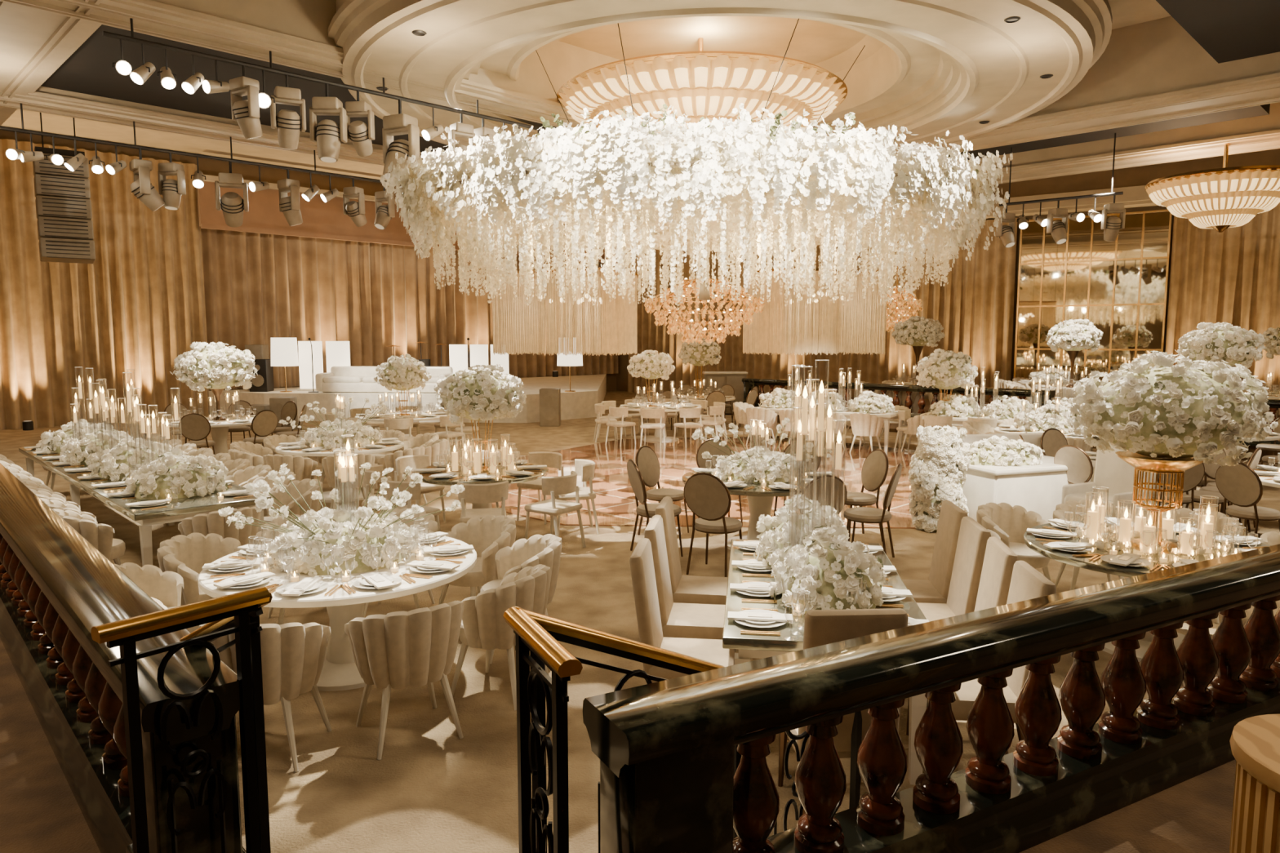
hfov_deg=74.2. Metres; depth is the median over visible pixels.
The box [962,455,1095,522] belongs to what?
table
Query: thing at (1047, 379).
candle
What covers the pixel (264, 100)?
track spotlight
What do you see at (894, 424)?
dining chair
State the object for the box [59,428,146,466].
floral centerpiece
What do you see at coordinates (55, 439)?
floral centerpiece
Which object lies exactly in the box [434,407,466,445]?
dining chair
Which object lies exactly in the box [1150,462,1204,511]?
dining chair
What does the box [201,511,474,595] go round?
place settings
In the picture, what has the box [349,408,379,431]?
dining chair
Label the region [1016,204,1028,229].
track spotlight
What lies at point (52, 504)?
dining chair
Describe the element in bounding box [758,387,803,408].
floral centerpiece
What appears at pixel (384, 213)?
spotlight
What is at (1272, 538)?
dining chair
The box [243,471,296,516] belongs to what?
dining chair
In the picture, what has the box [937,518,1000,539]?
dining chair
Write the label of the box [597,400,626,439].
dining chair
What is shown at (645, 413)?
dining chair
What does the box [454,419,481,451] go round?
dining chair
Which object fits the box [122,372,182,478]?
candle
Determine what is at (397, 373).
arrangement
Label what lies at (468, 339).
microphone stand
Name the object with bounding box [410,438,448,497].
dining chair
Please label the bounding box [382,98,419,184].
spotlight
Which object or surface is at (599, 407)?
dining chair
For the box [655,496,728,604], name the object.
dining chair
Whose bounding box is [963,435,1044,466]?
floral centerpiece
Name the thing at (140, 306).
curtain
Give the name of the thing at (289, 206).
spotlight
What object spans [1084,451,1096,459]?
place settings
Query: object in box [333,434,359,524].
candle
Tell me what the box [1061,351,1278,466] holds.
floral arrangement
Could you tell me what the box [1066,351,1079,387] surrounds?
stand
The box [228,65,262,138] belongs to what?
spotlight
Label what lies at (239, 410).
place settings
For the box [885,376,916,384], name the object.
place settings
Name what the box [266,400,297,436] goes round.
dining chair
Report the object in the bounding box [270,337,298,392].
floor lamp
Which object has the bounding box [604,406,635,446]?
dining chair
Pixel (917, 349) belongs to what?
stand
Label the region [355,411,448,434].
round dining table
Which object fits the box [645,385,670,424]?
dining chair
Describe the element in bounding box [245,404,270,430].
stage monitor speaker
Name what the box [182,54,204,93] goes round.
track spotlight
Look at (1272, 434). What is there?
place settings
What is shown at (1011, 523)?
dining chair
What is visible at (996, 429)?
round dining table
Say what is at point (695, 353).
arrangement
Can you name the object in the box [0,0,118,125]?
ceiling beam
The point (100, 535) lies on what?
dining chair
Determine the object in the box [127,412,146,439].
dining chair
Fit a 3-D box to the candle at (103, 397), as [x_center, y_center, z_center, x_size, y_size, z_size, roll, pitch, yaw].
[-5.980,-0.089,9.779,0.432,1.132,0.505,0,6,0]
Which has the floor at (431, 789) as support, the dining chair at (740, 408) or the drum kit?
the dining chair at (740, 408)
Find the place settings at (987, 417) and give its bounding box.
[933,404,1032,419]
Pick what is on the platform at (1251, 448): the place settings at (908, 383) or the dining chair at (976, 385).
the dining chair at (976, 385)
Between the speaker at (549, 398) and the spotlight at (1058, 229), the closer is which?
the spotlight at (1058, 229)
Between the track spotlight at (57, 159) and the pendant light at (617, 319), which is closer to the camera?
the track spotlight at (57, 159)
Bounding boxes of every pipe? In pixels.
[0,102,400,185]
[102,17,546,130]
[999,133,1123,206]
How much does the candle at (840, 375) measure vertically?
0.882 m
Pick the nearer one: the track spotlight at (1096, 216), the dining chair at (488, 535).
the dining chair at (488, 535)
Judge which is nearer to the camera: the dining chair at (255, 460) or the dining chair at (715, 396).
the dining chair at (255, 460)
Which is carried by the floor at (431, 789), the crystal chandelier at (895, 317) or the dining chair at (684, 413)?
the dining chair at (684, 413)
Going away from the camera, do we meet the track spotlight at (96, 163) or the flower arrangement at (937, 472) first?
the flower arrangement at (937, 472)
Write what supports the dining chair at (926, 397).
on the platform at (1251, 448)
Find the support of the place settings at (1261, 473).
on the round dining table at (1273, 483)
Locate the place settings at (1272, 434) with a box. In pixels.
[1253,431,1279,436]
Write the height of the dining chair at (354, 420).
0.818 m
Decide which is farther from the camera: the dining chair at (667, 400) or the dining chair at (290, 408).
the dining chair at (667, 400)
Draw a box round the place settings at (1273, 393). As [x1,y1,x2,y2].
[1244,384,1279,396]
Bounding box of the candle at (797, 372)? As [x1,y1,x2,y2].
[788,366,812,406]
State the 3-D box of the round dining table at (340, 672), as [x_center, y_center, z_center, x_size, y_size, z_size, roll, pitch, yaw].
[-2.000,1.279,5.765,1.760,0.750,1.760,0,6,0]
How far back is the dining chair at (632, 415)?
19.67 m
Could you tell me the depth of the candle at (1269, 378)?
17.59 m
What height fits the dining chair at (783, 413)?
0.815 m
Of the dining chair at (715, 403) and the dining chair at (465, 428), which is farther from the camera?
the dining chair at (715, 403)
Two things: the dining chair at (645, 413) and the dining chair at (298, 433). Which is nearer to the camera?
the dining chair at (298, 433)
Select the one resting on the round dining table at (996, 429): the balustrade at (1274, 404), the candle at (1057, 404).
the candle at (1057, 404)
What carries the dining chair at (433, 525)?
on the floor at (431, 789)
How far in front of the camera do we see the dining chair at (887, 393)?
22.66 m
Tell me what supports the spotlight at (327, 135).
hanging from the pipe at (110, 34)
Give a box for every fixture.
[22,420,33,431]
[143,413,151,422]
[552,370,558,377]
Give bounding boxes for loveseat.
[963,432,1044,455]
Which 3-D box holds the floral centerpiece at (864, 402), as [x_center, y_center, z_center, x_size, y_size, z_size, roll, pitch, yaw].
[4.719,-0.508,17.270,0.951,0.452,0.996,2,6,16]
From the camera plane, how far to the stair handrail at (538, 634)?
2.52 m
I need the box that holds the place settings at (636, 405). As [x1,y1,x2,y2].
[620,394,701,409]
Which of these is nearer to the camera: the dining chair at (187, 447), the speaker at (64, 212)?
the dining chair at (187, 447)
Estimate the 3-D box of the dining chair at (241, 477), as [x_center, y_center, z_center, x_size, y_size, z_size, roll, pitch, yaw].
[-4.425,0.860,9.475,0.593,0.815,0.644,-5,8,-41]
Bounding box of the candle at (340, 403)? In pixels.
[334,393,346,428]
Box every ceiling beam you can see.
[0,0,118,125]
[0,0,620,128]
[0,85,643,198]
[549,15,1279,208]
[600,102,1279,219]
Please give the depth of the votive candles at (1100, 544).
6.14 m
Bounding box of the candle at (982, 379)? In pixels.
[964,371,999,417]
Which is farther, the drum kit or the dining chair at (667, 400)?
the drum kit
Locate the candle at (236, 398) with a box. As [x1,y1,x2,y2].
[187,390,240,421]
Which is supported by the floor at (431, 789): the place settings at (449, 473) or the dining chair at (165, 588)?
the dining chair at (165, 588)
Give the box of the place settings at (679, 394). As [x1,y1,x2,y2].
[676,386,734,399]
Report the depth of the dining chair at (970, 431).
13.64 m
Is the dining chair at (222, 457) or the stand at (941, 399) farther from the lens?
the stand at (941, 399)
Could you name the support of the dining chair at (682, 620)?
on the floor at (431, 789)
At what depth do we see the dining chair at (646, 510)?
8.70 m
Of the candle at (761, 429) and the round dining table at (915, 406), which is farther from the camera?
the round dining table at (915, 406)
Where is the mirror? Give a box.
[1013,208,1172,382]
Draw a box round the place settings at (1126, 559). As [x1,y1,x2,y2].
[1026,501,1267,571]
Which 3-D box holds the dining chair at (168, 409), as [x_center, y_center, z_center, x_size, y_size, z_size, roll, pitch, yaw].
[-8.733,0.055,16.180,0.555,1.012,0.488,4,7,35]
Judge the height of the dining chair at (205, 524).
0.815 m
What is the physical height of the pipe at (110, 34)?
0.300 m
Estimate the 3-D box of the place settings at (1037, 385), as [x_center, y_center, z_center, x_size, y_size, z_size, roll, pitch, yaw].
[10.400,-1.050,20.402,1.572,0.222,1.572,2,6,22]
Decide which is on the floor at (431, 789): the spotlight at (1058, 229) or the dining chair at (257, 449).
the dining chair at (257, 449)
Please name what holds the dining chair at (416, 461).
on the floor at (431, 789)
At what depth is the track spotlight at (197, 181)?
15.38 m
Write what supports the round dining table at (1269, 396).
on the platform at (1251, 448)
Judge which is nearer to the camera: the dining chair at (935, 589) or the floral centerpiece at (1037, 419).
the dining chair at (935, 589)
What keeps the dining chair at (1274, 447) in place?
on the floor at (431, 789)
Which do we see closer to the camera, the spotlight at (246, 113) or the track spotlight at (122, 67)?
the track spotlight at (122, 67)
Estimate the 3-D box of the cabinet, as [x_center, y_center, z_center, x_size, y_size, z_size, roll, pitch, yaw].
[2.500,-1.004,24.912,1.280,1.210,0.600,0,6,0]
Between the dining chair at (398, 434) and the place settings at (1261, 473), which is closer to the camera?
the place settings at (1261, 473)
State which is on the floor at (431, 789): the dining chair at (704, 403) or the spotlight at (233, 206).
the dining chair at (704, 403)
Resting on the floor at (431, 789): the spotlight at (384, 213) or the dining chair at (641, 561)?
the dining chair at (641, 561)
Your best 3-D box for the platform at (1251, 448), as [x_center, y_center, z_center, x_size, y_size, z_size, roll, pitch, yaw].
[12.204,0.095,19.185,22.356,0.300,8.439,4,7,36]
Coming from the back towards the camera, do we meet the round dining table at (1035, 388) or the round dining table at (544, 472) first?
the round dining table at (1035, 388)
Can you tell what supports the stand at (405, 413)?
on the round dining table at (413, 415)
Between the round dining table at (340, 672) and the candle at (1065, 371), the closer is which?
the round dining table at (340, 672)
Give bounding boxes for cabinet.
[702,371,747,413]
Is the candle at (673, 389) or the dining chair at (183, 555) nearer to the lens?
the dining chair at (183, 555)
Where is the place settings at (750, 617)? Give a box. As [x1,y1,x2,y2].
[727,540,928,639]
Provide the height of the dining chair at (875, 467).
1.012 m
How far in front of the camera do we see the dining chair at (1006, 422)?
15.08 m
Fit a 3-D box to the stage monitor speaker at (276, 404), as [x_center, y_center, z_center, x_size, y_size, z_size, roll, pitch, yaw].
[-8.700,-0.313,20.673,0.500,0.800,0.465,0,6,0]
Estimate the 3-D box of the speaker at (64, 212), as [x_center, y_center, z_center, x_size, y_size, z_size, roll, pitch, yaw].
[-12.736,-5.338,18.660,1.000,3.383,0.762,-5,8,-37]
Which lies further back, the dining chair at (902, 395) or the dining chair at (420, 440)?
the dining chair at (902, 395)
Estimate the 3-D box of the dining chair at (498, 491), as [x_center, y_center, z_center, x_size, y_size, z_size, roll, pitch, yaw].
[-1.589,0.950,8.601,0.514,0.818,0.498,-1,6,-10]
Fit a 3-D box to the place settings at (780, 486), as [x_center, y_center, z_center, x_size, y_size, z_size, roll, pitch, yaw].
[1.300,0.440,9.096,1.572,0.222,1.572,1,6,11]
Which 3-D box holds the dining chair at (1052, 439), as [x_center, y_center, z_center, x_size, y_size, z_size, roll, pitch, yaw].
[5.773,0.549,11.486,0.488,1.012,0.555,-2,6,-21]
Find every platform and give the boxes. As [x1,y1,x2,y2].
[208,373,606,422]
[777,396,1279,462]
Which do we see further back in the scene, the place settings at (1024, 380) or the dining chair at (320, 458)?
the place settings at (1024, 380)
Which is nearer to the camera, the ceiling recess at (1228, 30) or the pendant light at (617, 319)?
the ceiling recess at (1228, 30)
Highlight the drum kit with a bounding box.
[390,341,444,366]
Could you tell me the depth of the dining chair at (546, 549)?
6.18 m
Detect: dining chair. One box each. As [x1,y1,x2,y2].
[0,453,6,459]
[0,457,16,465]
[0,461,24,471]
[4,466,34,478]
[11,472,47,486]
[20,480,66,499]
[28,488,80,510]
[35,440,55,490]
[40,497,96,519]
[53,508,125,565]
[114,562,183,608]
[124,408,161,439]
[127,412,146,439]
[145,435,168,443]
[156,533,243,605]
[156,602,199,632]
[160,439,182,446]
[164,402,200,448]
[165,443,196,453]
[177,506,261,545]
[178,413,215,454]
[180,448,213,463]
[199,622,332,772]
[207,453,231,468]
[210,458,250,475]
[224,464,271,486]
[226,400,253,443]
[227,448,264,466]
[230,440,272,457]
[243,409,277,446]
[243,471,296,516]
[256,514,300,625]
[262,453,317,481]
[263,434,307,457]
[263,478,322,524]
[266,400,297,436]
[275,404,306,438]
[316,456,327,484]
[321,453,375,509]
[324,412,337,423]
[337,416,358,424]
[344,600,463,759]
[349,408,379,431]
[361,464,407,507]
[363,508,437,617]
[370,429,404,463]
[377,446,427,504]
[379,475,440,532]
[383,417,413,440]
[393,454,445,523]
[395,405,420,435]
[400,432,439,450]
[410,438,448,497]
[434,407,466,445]
[434,416,464,460]
[438,515,516,604]
[450,564,551,710]
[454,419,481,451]
[457,480,508,523]
[459,449,500,509]
[480,533,562,664]
[516,451,568,524]
[524,471,586,547]
[552,458,599,536]
[593,403,617,442]
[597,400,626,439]
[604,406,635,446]
[622,399,648,435]
[626,459,683,556]
[629,537,735,683]
[635,445,688,535]
[640,387,647,422]
[640,408,665,448]
[644,515,725,639]
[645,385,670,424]
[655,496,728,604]
[656,398,678,433]
[661,390,679,430]
[673,407,703,448]
[676,383,693,422]
[682,400,711,435]
[683,472,742,577]
[695,438,742,524]
[697,404,726,443]
[701,401,727,439]
[702,391,725,417]
[711,384,734,422]
[730,389,756,430]
[733,401,760,439]
[734,386,758,426]
[746,407,777,444]
[773,440,820,516]
[777,608,908,814]
[778,408,808,447]
[799,475,847,515]
[814,410,846,451]
[843,406,872,444]
[844,448,888,542]
[844,462,902,557]
[849,413,884,453]
[862,389,881,395]
[879,404,908,444]
[881,380,904,406]
[889,390,917,412]
[893,408,919,450]
[901,411,934,451]
[902,500,968,604]
[906,536,1018,735]
[916,515,991,622]
[924,391,928,399]
[924,414,952,427]
[926,560,1056,755]
[927,392,955,412]
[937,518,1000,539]
[955,384,977,399]
[955,425,979,434]
[962,420,995,434]
[967,417,997,427]
[976,502,1050,580]
[994,377,1004,400]
[999,417,1013,426]
[1001,380,1025,403]
[1005,383,1018,398]
[1012,377,1029,387]
[1013,385,1032,404]
[1017,434,1024,442]
[1025,382,1046,389]
[1040,427,1067,457]
[1050,387,1076,404]
[1052,499,1133,590]
[1053,444,1093,484]
[1066,437,1090,451]
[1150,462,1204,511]
[1162,507,1243,623]
[1180,489,1227,513]
[1197,448,1230,516]
[1199,448,1262,536]
[1200,448,1255,528]
[1215,462,1279,537]
[1244,531,1279,613]
[1255,417,1279,466]
[1261,455,1279,465]
[1272,389,1279,417]
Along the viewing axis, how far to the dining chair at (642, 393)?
20.95 m
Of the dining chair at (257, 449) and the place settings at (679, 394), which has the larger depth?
the place settings at (679, 394)
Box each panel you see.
[297,341,323,391]
[325,341,350,372]
[448,344,467,373]
[469,344,488,373]
[490,344,509,374]
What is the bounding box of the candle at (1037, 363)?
[1036,363,1074,373]
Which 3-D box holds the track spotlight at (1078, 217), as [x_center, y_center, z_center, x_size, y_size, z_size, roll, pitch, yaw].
[9.088,-4.506,17.614,0.241,0.519,0.348,-1,6,-9]
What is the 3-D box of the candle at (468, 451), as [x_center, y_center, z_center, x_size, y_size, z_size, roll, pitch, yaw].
[-1.792,0.295,9.586,0.716,0.406,0.610,-2,6,-18]
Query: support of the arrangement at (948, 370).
on the stand at (941, 399)
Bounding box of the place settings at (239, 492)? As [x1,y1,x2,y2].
[23,435,253,510]
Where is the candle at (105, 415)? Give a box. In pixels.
[70,366,111,439]
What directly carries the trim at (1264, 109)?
attached to the crown molding at (1125, 13)
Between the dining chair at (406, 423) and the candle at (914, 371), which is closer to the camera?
the dining chair at (406, 423)
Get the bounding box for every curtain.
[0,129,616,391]
[0,138,209,430]
[200,228,617,390]
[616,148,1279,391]
[627,217,1017,402]
[1164,202,1279,414]
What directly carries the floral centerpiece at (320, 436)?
on the round dining table at (327, 499)
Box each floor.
[0,391,1279,852]
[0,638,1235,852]
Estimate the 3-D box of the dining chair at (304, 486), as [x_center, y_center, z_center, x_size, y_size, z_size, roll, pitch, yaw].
[-3.494,0.962,8.505,0.644,0.815,0.593,6,8,43]
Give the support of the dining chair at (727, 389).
on the floor at (431, 789)
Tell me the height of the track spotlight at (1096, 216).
0.552 m
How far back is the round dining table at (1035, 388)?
20.20 m
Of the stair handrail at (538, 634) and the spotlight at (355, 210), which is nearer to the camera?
the stair handrail at (538, 634)
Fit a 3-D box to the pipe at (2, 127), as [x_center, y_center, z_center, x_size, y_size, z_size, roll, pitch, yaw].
[-7.495,-5.201,15.949,7.400,0.470,0.060,-6,8,-45]
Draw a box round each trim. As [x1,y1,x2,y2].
[906,103,1270,163]
[986,185,1158,219]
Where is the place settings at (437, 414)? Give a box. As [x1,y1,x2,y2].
[355,401,445,418]
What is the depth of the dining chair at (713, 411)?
17.85 m
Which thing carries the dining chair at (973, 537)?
on the floor at (431, 789)
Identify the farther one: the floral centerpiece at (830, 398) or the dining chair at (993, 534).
the floral centerpiece at (830, 398)
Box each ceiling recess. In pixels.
[40,24,574,151]
[1155,0,1279,62]
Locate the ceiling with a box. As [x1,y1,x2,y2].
[327,0,1112,172]
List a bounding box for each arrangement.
[169,342,257,391]
[373,353,431,391]
[433,364,526,424]
[626,349,675,380]
[678,337,721,366]
[891,315,945,346]
[907,425,968,533]
[915,348,977,389]
[1045,319,1102,351]
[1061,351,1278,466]
[1175,321,1266,368]
[1262,326,1279,359]
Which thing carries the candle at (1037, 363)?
on the round dining table at (1020, 382)
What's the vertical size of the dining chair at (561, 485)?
0.818 m
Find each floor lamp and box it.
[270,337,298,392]
[556,337,582,391]
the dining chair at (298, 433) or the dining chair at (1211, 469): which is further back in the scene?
the dining chair at (298, 433)
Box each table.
[18,447,271,566]
[163,415,253,454]
[198,533,476,691]
[275,440,404,502]
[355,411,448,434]
[412,461,548,508]
[619,403,702,441]
[678,395,735,428]
[681,466,838,550]
[722,538,927,785]
[752,406,903,451]
[903,383,927,413]
[921,413,1097,451]
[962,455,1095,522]
[994,426,1097,439]
[1017,381,1081,385]
[1023,520,1271,662]
[1034,385,1075,390]
[1088,454,1188,523]
[1229,714,1279,852]
[1240,431,1279,440]
[1253,466,1279,488]
[1266,393,1279,399]
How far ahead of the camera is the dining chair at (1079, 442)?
12.25 m
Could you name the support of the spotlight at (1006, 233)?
hanging from the pipe at (1111, 193)
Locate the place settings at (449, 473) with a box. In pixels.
[413,446,546,480]
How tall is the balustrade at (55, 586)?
0.850 m
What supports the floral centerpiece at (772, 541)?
on the dining table at (748, 646)
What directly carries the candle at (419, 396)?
on the round dining table at (413, 415)
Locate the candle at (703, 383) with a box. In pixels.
[680,378,717,396]
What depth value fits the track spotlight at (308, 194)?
16.88 m
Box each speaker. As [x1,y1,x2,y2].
[32,112,95,263]
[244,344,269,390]
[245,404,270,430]
[249,359,274,391]
[269,396,297,430]
[539,388,560,426]
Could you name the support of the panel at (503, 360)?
on the stage platform at (590, 390)
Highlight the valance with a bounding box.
[197,174,626,263]
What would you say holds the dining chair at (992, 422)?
on the floor at (431, 789)
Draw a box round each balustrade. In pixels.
[0,462,246,852]
[582,543,1279,852]
[742,377,1055,417]
[1239,398,1279,446]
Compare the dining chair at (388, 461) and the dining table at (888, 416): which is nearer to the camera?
the dining chair at (388, 461)
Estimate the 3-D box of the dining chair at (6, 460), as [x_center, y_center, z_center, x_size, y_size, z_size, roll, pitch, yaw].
[-8.041,0.732,10.690,0.593,0.815,0.644,-6,8,-43]
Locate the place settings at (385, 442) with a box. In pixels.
[278,429,402,452]
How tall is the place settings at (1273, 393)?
0.222 m
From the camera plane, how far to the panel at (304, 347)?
24.01 m
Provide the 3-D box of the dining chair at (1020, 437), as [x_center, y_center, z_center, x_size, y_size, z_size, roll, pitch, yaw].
[5.141,0.614,10.870,0.555,1.012,0.488,2,6,17]
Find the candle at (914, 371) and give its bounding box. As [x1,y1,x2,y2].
[901,364,919,384]
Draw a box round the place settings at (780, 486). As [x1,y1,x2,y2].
[684,451,835,490]
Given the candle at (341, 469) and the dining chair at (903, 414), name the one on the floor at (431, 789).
the dining chair at (903, 414)
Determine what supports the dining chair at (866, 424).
on the floor at (431, 789)
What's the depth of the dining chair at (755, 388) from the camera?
21.48 m
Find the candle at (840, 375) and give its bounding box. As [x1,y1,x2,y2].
[837,368,863,411]
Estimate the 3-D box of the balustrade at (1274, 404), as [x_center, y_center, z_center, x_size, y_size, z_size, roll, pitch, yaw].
[11.900,-0.015,14.729,6.397,0.850,0.320,6,8,43]
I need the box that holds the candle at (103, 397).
[90,368,142,453]
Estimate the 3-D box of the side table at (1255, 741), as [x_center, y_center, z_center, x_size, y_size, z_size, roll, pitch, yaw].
[2.040,1.323,2.432,0.610,0.760,0.610,0,6,0]
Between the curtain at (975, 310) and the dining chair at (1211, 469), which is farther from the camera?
the curtain at (975, 310)
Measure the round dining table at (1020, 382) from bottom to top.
0.750 m
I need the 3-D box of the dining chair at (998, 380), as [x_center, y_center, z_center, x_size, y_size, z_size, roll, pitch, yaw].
[10.216,-0.935,23.685,0.593,0.815,0.644,4,7,35]
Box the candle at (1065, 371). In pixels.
[1050,364,1090,386]
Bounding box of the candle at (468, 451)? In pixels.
[448,432,515,474]
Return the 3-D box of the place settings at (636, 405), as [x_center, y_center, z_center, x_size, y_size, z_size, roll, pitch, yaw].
[0.450,-0.553,18.544,1.705,0.222,1.760,-2,6,-18]
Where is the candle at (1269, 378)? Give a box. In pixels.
[1265,372,1279,395]
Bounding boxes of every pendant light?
[492,257,637,355]
[742,234,887,355]
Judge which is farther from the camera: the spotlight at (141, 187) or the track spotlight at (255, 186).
the track spotlight at (255, 186)
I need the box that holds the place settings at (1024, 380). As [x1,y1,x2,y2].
[1020,373,1083,383]
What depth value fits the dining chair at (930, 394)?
20.17 m
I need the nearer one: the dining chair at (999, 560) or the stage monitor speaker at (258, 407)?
the dining chair at (999, 560)
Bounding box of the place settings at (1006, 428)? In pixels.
[998,417,1095,436]
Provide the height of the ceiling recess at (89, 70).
1.120 m
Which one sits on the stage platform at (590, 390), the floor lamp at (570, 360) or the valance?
the floor lamp at (570, 360)
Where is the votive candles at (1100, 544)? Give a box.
[1075,524,1230,557]
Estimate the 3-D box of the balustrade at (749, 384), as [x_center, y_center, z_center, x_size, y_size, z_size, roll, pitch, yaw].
[5.750,-0.611,20.398,7.883,0.850,0.320,6,8,43]
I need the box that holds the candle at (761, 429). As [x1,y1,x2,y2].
[749,419,771,458]
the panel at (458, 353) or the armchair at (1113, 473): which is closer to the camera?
the armchair at (1113, 473)
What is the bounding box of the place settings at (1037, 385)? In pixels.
[1035,377,1102,389]
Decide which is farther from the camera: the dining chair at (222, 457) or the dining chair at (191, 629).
the dining chair at (222, 457)
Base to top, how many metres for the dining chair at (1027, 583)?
1.080 m
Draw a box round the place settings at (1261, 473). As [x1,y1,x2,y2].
[1253,453,1279,481]
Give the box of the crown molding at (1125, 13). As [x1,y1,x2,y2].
[0,0,1170,186]
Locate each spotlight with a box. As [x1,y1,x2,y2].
[5,131,24,159]
[20,133,44,162]
[46,136,63,165]
[64,139,86,171]
[88,142,105,173]
[106,145,126,174]
[111,39,133,75]
[128,148,164,211]
[129,43,155,84]
[156,48,177,88]
[157,152,186,209]
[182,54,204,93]
[191,156,206,188]
[202,59,230,93]
[214,160,248,226]
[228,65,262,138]
[248,164,269,191]
[258,70,275,108]
[270,75,306,149]
[276,168,302,226]
[302,172,319,201]
[308,83,347,162]
[320,175,339,202]
[342,177,366,226]
[345,90,374,156]
[373,186,395,229]
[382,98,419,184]
[422,106,444,141]
[448,112,475,151]
[473,117,494,154]
[995,204,1015,247]
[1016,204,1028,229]
[1032,202,1047,226]
[1046,200,1068,244]
[1068,198,1084,222]
[1087,196,1102,222]
[1101,195,1125,241]
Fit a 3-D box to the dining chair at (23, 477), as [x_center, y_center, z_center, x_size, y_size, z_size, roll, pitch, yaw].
[-6.642,0.886,9.232,0.593,0.815,0.644,-5,8,-41]
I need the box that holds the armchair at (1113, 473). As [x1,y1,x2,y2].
[1061,448,1151,523]
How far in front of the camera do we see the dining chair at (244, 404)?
16.85 m
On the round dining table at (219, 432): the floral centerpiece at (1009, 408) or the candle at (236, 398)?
the candle at (236, 398)
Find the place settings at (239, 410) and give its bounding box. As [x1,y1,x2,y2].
[165,405,256,424]
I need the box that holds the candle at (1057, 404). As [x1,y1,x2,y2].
[1020,398,1082,428]
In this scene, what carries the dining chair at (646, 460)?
on the floor at (431, 789)
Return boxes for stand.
[210,388,226,420]
[307,337,318,392]
[396,390,409,415]
[466,337,469,367]
[471,419,493,471]
[645,378,657,406]
[694,365,704,397]
[911,346,923,384]
[939,388,952,404]
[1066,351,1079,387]
[1115,450,1203,551]
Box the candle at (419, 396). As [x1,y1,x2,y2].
[377,391,422,416]
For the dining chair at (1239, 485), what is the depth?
8.57 m
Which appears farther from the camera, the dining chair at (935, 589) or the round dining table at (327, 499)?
the round dining table at (327, 499)
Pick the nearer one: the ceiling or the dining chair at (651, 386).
the ceiling
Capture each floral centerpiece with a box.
[35,418,115,454]
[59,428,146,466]
[86,436,183,481]
[121,448,228,499]
[217,462,464,577]
[279,396,386,449]
[691,417,831,484]
[753,493,849,574]
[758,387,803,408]
[768,524,887,614]
[800,389,844,410]
[847,391,895,413]
[929,394,983,417]
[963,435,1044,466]
[981,395,1034,419]
[1009,400,1083,434]
[1029,367,1074,382]
[1057,397,1073,413]
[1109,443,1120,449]
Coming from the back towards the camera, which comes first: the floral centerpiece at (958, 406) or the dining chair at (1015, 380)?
the dining chair at (1015, 380)
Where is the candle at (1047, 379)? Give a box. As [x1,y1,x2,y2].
[1030,375,1063,408]
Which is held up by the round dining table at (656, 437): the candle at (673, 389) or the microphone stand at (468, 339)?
the candle at (673, 389)
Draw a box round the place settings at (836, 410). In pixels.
[764,400,895,413]
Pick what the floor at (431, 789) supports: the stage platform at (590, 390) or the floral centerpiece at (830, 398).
the stage platform at (590, 390)
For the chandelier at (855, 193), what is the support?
hanging from the ceiling
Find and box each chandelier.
[379,18,1013,310]
[556,37,847,133]
[644,277,764,344]
[882,239,923,332]
[1144,142,1279,232]
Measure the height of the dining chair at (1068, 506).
0.815 m
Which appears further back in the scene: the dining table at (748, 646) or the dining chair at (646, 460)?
the dining chair at (646, 460)
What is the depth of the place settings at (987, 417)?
15.96 m
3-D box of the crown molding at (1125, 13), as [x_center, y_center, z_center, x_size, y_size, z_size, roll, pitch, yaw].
[2.700,-6.295,11.103,39.598,0.100,38.749,6,8,45]
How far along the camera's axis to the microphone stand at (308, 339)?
23.24 m
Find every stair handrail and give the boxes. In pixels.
[90,586,272,852]
[502,606,862,852]
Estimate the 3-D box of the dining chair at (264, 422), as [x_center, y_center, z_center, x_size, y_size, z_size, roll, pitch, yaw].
[-6.668,0.199,14.816,0.555,1.012,0.488,4,7,36]
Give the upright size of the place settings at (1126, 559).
0.220 m
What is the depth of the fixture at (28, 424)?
20.59 m
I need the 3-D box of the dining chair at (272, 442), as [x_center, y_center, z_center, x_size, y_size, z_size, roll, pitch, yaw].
[-5.220,0.540,12.520,0.593,0.815,0.644,3,7,29]
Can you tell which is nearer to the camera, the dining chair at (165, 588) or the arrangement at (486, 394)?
the dining chair at (165, 588)
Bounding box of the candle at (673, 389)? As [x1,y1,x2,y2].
[637,381,675,407]
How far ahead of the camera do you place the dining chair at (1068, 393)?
19.20 m
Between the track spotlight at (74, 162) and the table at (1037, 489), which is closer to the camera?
the table at (1037, 489)
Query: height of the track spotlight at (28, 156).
0.498 m
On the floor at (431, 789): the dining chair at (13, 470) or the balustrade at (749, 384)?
the dining chair at (13, 470)

